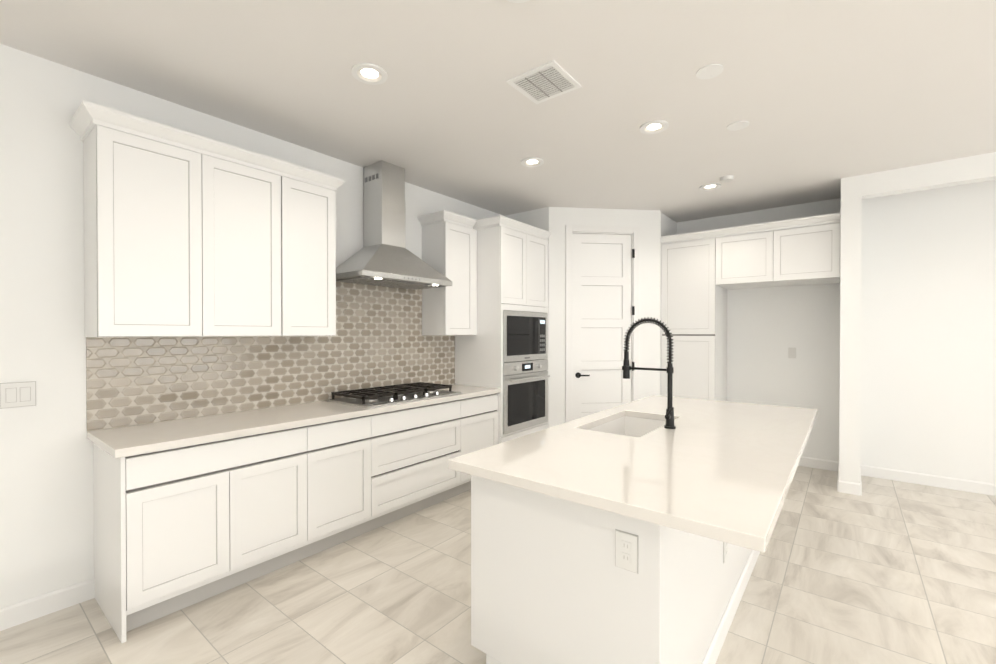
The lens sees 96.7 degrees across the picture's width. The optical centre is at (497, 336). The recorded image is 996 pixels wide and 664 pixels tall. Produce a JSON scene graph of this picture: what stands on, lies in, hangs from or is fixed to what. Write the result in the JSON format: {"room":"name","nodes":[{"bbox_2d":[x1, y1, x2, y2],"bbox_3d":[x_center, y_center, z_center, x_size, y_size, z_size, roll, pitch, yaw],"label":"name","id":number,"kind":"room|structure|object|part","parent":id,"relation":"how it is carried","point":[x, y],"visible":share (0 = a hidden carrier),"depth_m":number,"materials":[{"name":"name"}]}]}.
{"room":"kitchen","nodes":[
{"label":"kitchen","id":0,"kind":"room"},
{"bbox_2d":[0,44,502,608],"bbox_3d":[-0.740,-0.011,4.472,0.130,2.900,6.020,0,1,38],"label":"wall","id":1,"kind":"structure","parent":0,"point":[46,494],"depth_m":2.33,"materials":[{"name":"white paint"}]},
{"bbox_2d":[0,381,35,408],"bbox_3d":[-2.422,0.294,2.235,0.009,0.126,0.126,0,1,38],"label":"switch plate","id":2,"kind":"object","parent":1,"relation":"attached to","point":[17,394],"visible":1,"depth_m":2.23,"materials":[{"name":"white plastic"}]},
{"bbox_2d":[0,578,94,630],"bbox_3d":[-2.448,1.401,2.311,0.143,0.105,0.521,0,1,38],"label":"baseboard","id":3,"kind":"structure","parent":1,"relation":"attached to","point":[36,607],"depth_m":2.31,"materials":[{"name":"white wood"}]},
{"bbox_2d":[70,100,344,336],"bbox_3d":[-1.717,-0.577,2.832,0.363,1.155,1.430,0,1,38],"label":"upper cabinet","id":4,"kind":"object","parent":1,"relation":"attached to","point":[187,234],"visible":1,"depth_m":2.56,"materials":[{"name":"white paint"}]},
{"bbox_2d":[86,281,454,430],"bbox_3d":[-1.363,0.014,3.571,0.009,0.999,2.903,0,1,38],"label":"tile backsplash","id":5,"kind":"structure","parent":1,"relation":"attached to","point":[378,339],"depth_m":3.18,"materials":[{"name":"beige tile"}]},
{"bbox_2d":[336,160,451,288],"bbox_3d":[-0.890,-0.948,3.756,0.490,1.015,0.940,0,1,38],"label":"range hood","id":6,"kind":"object","parent":1,"relation":"attached to","point":[384,256],"visible":1,"depth_m":3.70,"materials":[{"name":"silver metal"}]},
{"bbox_2d":[417,210,476,334],"bbox_3d":[-0.483,-0.589,4.392,0.363,1.155,0.510,0,1,38],"label":"upper cabinet","id":7,"kind":"object","parent":1,"relation":"attached to","point":[449,247],"visible":1,"depth_m":4.28,"materials":[{"name":"white paint"}]},
{"bbox_2d":[0,466,995,663],"bbox_3d":[-0.729,1.477,3.263,16.700,0.060,8.300,0,1,38],"label":"floor","id":8,"kind":"structure","parent":0,"point":[882,571],"depth_m":2.42,"materials":[{"name":"tile"}]},
{"bbox_2d":[93,393,497,642],"bbox_3d":[-1.123,1.002,3.405,0.598,0.889,2.876,0,1,38],"label":"base cabinet","id":9,"kind":"object","parent":8,"relation":"on","point":[177,529],"depth_m":2.58,"materials":[{"name":"white paint"}]},
{"bbox_2d":[87,384,500,457],"bbox_3d":[-1.119,0.536,3.382,0.628,0.040,2.903,0,1,38],"label":"countertop","id":10,"kind":"structure","parent":9,"relation":"on","point":[120,442],"depth_m":2.65,"materials":[{"name":"stone"}]},
{"bbox_2d":[326,382,460,407],"bbox_3d":[-0.850,0.478,3.740,0.540,0.070,0.990,0,1,38],"label":"gas cooktop","id":11,"kind":"object","parent":10,"relation":"in","point":[380,396],"visible":1,"depth_m":3.58,"materials":[{"name":"silver metal"}]},
{"bbox_2d":[455,215,550,443],"bbox_3d":[0.066,0.134,4.815,0.706,2.605,0.925,0,1,38],"label":"tall cabinet","id":12,"kind":"object","parent":8,"relation":"on","point":[505,349],"visible":0.77,"depth_m":4.51,"materials":[{"name":"white paint"}]},
{"bbox_2d":[503,359,549,433],"bbox_3d":[0.215,0.609,4.735,0.368,0.705,0.802,0,1,38],"label":"wall oven","id":13,"kind":"object","parent":12,"relation":"in","point":[525,381],"depth_m":4.61,"materials":[{"name":"grey metal"}]},
{"bbox_2d":[466,473,759,663],"bbox_3d":[0.892,1.008,2.534,0.823,0.889,2.228,0,1,38],"label":"kitchen island","id":14,"kind":"object","parent":8,"relation":"on","point":[639,531],"depth_m":1.67,"materials":[{"name":"white paint"}]},
{"bbox_2d":[448,395,815,552],"bbox_3d":[1.033,0.542,2.526,1.170,0.040,2.540,0,1,38],"label":"island countertop","id":15,"kind":"structure","parent":14,"relation":"on","point":[725,473],"depth_m":1.82,"materials":[{"name":"white stone"}]},
{"bbox_2d":[592,413,663,436],"bbox_3d":[0.811,0.675,2.702,0.403,0.252,0.758,0,1,38],"label":"sink","id":16,"kind":"object","parent":15,"relation":"in","point":[629,423],"depth_m":3.03,"materials":[{"name":"white ceramic"}]},
{"bbox_2d":[622,317,675,428],"bbox_3d":[0.873,0.204,2.574,0.324,0.635,0.112,0,1,38],"label":"faucet","id":17,"kind":"object","parent":15,"relation":"on","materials":[{"name":"black metal"}]},
{"bbox_2d":[660,238,726,400],"bbox_3d":[2.349,0.173,5.300,0.590,2.520,0.628,0,1,38],"label":"pantry cabinet","id":18,"kind":"object","parent":8,"relation":"on","point":[693,307],"visible":0.56,"depth_m":5.05,"materials":[{"name":"white paint"}]},
{"bbox_2d":[0,0,995,222],"bbox_3d":[-0.729,-1.503,3.242,16.700,0.100,8.300,0,1,38],"label":"ceiling","id":19,"kind":"structure","parent":0,"point":[822,97],"depth_m":2.53,"materials":[{"name":"paint"}]},
{"bbox_2d":[351,63,386,84],"bbox_3d":[-0.706,-1.441,2.433,0.190,0.011,0.190,0,1,38],"label":"recessed light","id":20,"kind":"object","parent":19,"relation":"in","point":[367,73],"visible":0.98,"depth_m":2.43,"materials":[{"name":"white plastic"}]},
{"bbox_2d":[507,0,529,2],"bbox_3d":[0.086,-1.437,1.807,0.190,0.011,0.190,0,1,38],"label":"recessed light","id":21,"kind":"object","parent":19,"relation":"in","point":[518,1],"visible":1,"depth_m":1.89,"materials":[{"name":"white"}]},
{"bbox_2d":[521,157,543,166],"bbox_3d":[0.287,-1.450,3.688,0.190,0.011,0.190,0,1,38],"label":"recessed light","id":22,"kind":"object","parent":19,"relation":"in","point":[532,162],"visible":1,"depth_m":3.68,"materials":[{"name":"white plastic"}]},
{"bbox_2d":[506,60,581,103],"bbox_3d":[0.265,-1.442,2.533,0.310,0.010,0.310,0,1,38],"label":"ceiling vent","id":23,"kind":"object","parent":19,"relation":"in","point":[546,81],"visible":1,"depth_m":2.52,"materials":[{"name":"white metal"}]},
{"bbox_2d":[640,120,668,133],"bbox_3d":[1.079,-1.446,3.062,0.190,0.011,0.190,0,1,38],"label":"recessed light","id":24,"kind":"object","parent":19,"relation":"in","point":[654,126],"visible":0.98,"depth_m":3.06,"materials":[{"name":"white plastic"}]},
{"bbox_2d":[696,64,723,78],"bbox_3d":[1.155,-1.443,2.416,0.136,0.008,0.136,0,1,38],"label":"cover plate","id":25,"kind":"object","parent":19,"relation":"in","point":[709,71],"visible":1,"depth_m":2.41,"materials":[{"name":"white plastic"}]},
{"bbox_2d":[699,183,720,190],"bbox_3d":[2.065,-1.455,4.309,0.190,0.011,0.190,0,1,38],"label":"recessed light","id":26,"kind":"object","parent":19,"relation":"in","point":[710,186],"visible":0.94,"depth_m":4.31,"materials":[{"name":"white plastic"}]},
{"bbox_2d":[720,175,733,182],"bbox_3d":[2.101,-1.444,4.064,0.120,0.030,0.120,0,1,38],"label":"smoke detector","id":27,"kind":"object","parent":19,"relation":"attached to","point":[727,178],"visible":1,"depth_m":4.03,"materials":[{"name":"white plastic"}]},
{"bbox_2d":[727,121,748,130],"bbox_3d":[1.651,-1.447,3.043,0.136,0.008,0.136,0,1,38],"label":"cover plate","id":28,"kind":"object","parent":19,"relation":"in","point":[737,125],"visible":1,"depth_m":3.03,"materials":[{"name":"white plastic"}]},
{"bbox_2d":[505,207,548,427],"bbox_3d":[0.364,-0.017,5.256,0.630,2.900,0.120,0,1,38],"label":"wall","id":29,"kind":"structure","parent":0,"point":[538,218],"depth_m":5.07,"materials":[{"name":"white paint"}]},
{"bbox_2d":[549,207,660,427],"bbox_3d":[1.228,-0.016,5.150,1.330,2.900,0.120,0,0,-7],"label":"wall","id":30,"kind":"structure","parent":0,"point":[648,222],"depth_m":5.08,"materials":[{"name":"white paint"}]},
{"bbox_2d":[565,225,639,422],"bbox_3d":[1.194,0.086,5.138,0.870,2.695,0.138,0,0,-7],"label":"door frame","id":31,"kind":"structure","parent":30,"relation":"attached to","point":[634,232],"depth_m":5.06,"materials":[{"name":"white wood"}]},
{"bbox_2d":[572,233,634,419],"bbox_3d":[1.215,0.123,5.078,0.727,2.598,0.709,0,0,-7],"label":"pantry door","id":32,"kind":"structure","parent":30,"relation":"in","point":[601,293],"depth_m":5.11,"materials":[{"name":"white wood"}]},
{"bbox_3d":[1.224,0.089,5.079,0.514,2.194,0.488,0,1,38],"label":"pantry door hardware","id":33,"kind":"part","parent":32,"relation":"part of","materials":[{"name":"black metal"}]},
{"bbox_2d":[660,213,676,367],"bbox_3d":[2.040,-0.019,5.493,0.125,2.900,0.710,0,1,38],"label":"wall","id":34,"kind":"structure","parent":0,"point":[668,226],"depth_m":5.37,"materials":[{"name":"white paint"}]},
{"bbox_2d":[677,180,995,483],"bbox_3d":[4.609,-0.008,3.997,9.110,2.900,0.130,0,1,38],"label":"wall","id":35,"kind":"structure","parent":0,"point":[928,336],"depth_m":4.40,"materials":[{"name":"white paint"}]},
{"bbox_2d":[713,213,840,288],"bbox_3d":[3.008,-0.866,4.772,1.086,0.605,0.628,0,1,38],"label":"upper cabinet","id":36,"kind":"object","parent":35,"relation":"attached to","point":[804,254],"depth_m":4.51,"materials":[{"name":"white paint"}]},
{"bbox_2d":[788,347,795,357],"bbox_3d":[3.291,0.185,4.952,0.074,0.120,0.008,0,1,38],"label":"outlet","id":37,"kind":"object","parent":35,"relation":"attached to","point":[791,352],"visible":1,"depth_m":4.95,"materials":[{"name":"white plastic"}]},
{"bbox_2d":[839,152,995,483],"bbox_3d":[5.603,0.002,2.650,5.620,2.900,0.750,0,1,38],"label":"wall","id":38,"kind":"structure","parent":0,"point":[855,190],"depth_m":4.03,"materials":[{"name":"white paint"}]},
{"bbox_2d":[798,456,995,495],"bbox_3d":[5.175,1.397,2.990,6.700,0.105,0.763,0,1,38],"label":"baseboard","id":39,"kind":"structure","parent":38,"relation":"attached to","point":[927,480],"depth_m":4.28,"materials":[{"name":"white wood"}]}
]}

